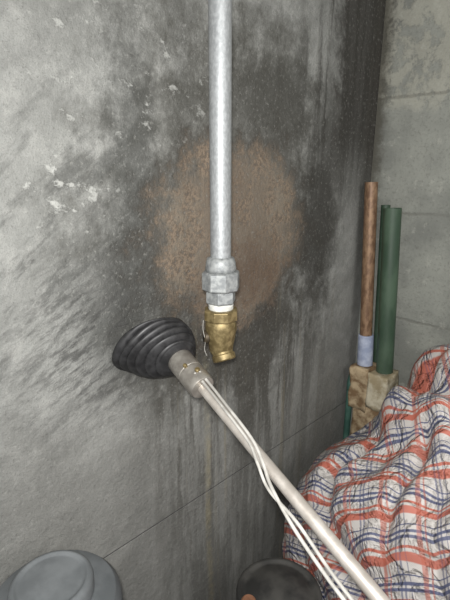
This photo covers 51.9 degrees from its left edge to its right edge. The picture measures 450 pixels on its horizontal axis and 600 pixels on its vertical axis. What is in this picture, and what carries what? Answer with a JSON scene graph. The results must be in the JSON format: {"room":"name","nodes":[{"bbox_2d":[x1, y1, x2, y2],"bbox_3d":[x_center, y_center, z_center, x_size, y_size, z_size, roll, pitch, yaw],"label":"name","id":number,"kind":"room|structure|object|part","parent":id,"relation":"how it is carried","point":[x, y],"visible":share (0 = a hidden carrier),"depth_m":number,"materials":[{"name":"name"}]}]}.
{"room":"utility room","nodes":[
{"label":"utility room","id":0,"kind":"room"},
{"bbox_2d":[0,0,385,599],"bbox_3d":[-0.453,-0.021,0.619,0.150,2.300,2.610,15,22,43],"label":"wall","id":1,"kind":"structure","parent":0,"point":[105,160],"depth_m":0.87,"materials":[{"name":"concrete"}]},
{"bbox_2d":[112,317,389,599],"bbox_3d":[0.094,0.232,0.600,0.144,0.283,0.752,-13,21,-39],"label":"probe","id":2,"kind":"object","parent":1,"relation":"attached to","point":[166,346],"visible":1,"depth_m":0.72,"materials":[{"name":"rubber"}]},
{"bbox_3d":[0.131,0.292,0.544,0.018,0.199,0.599,-11,19,-34],"label":"steel rod","id":3,"kind":"part","parent":2,"relation":"part of","materials":[{"name":"silver metal"}]},
{"bbox_2d":[349,0,449,438],"bbox_3d":[1.319,-0.013,0.589,2.400,2.300,0.150,15,22,43],"label":"wall","id":4,"kind":"structure","parent":0,"point":[411,161],"depth_m":1.23,"materials":[{"name":"grey concrete"}]},
{"bbox_3d":[0.396,-0.941,-0.527,2.550,0.100,2.610,15,22,43],"label":"ceiling","id":5,"kind":"structure","parent":0,"visible":0},
{"bbox_2d":[202,0,238,362],"bbox_3d":[-0.007,-0.529,0.635,0.064,1.332,0.063,0,16,0],"label":"pipe","id":6,"kind":"object","parent":5,"relation":"hanging from","point":[220,276],"visible":1,"depth_m":0.73,"materials":[{"name":"metal"}]},
{"bbox_3d":[0.396,1.366,0.134,2.550,0.100,2.610,15,22,43],"label":"floor","id":7,"kind":"structure","parent":0,"visible":0},
{"bbox_2d":[0,550,122,599],"bbox_3d":[-0.254,0.755,0.773,0.198,0.722,0.198,15,22,43],"label":"canister","id":8,"kind":"object","parent":7,"relation":"on","point":[58,574],"visible":1,"depth_m":0.69,"materials":[{"name":"plastic"}]},
{"bbox_2d":[236,558,321,599],"bbox_3d":[0.110,0.811,1.001,0.173,0.489,0.173,15,22,43],"label":"canister","id":9,"kind":"object","parent":7,"relation":"on","point":[268,578],"visible":0.99,"depth_m":0.95,"materials":[{"name":"plastic"}]},
{"bbox_2d":[241,594,255,599],"bbox_3d":[0.042,0.804,0.907,0.028,0.553,0.028,15,22,43],"label":"wooden stake","id":10,"kind":"object","parent":9,"relation":"in","point":[247,596],"visible":1,"depth_m":0.83,"materials":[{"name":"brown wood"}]},
{"bbox_2d":[342,371,351,441],"bbox_3d":[0.400,0.551,1.536,0.022,0.694,0.058,12,20,35],"label":"hose","id":11,"kind":"object","parent":7,"relation":"on","point":[347,418],"visible":0.27,"depth_m":1.47,"materials":[{"name":"plastic"}]},
{"bbox_2d":[281,343,449,599],"bbox_3d":[0.546,0.566,0.954,0.894,0.986,0.577,12,20,37],"label":"plaid cloth","id":12,"kind":"object","parent":7,"relation":"on","point":[383,491],"visible":0.82,"depth_m":0.91,"materials":[{"name":"fabric"}]},
{"bbox_2d":[348,362,399,438],"bbox_3d":[0.447,0.547,1.470,0.123,0.730,0.092,15,22,43],"label":"mortar base","id":13,"kind":"object","parent":7,"relation":"on","point":[370,390],"visible":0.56,"depth_m":1.37,"materials":[{"name":"beige concrete"}]},
{"bbox_2d":[357,182,377,366],"bbox_3d":[0.411,-0.064,1.320,0.068,0.530,0.045,15,22,43],"label":"riser pipe","id":14,"kind":"object","parent":13,"relation":"on","point":[365,337],"visible":1,"depth_m":1.31,"materials":[{"name":"orange metal"}]},
{"bbox_2d":[373,205,390,361],"bbox_3d":[0.452,-0.039,1.337,0.043,0.463,0.025,15,22,43],"label":"conduit","id":15,"kind":"object","parent":13,"relation":"on","point":[382,206],"visible":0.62,"depth_m":1.33,"materials":[{"name":"plastic"}]},
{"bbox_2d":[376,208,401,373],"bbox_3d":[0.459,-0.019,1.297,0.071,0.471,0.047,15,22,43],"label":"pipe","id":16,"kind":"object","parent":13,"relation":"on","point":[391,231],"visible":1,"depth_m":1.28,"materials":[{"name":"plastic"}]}
]}

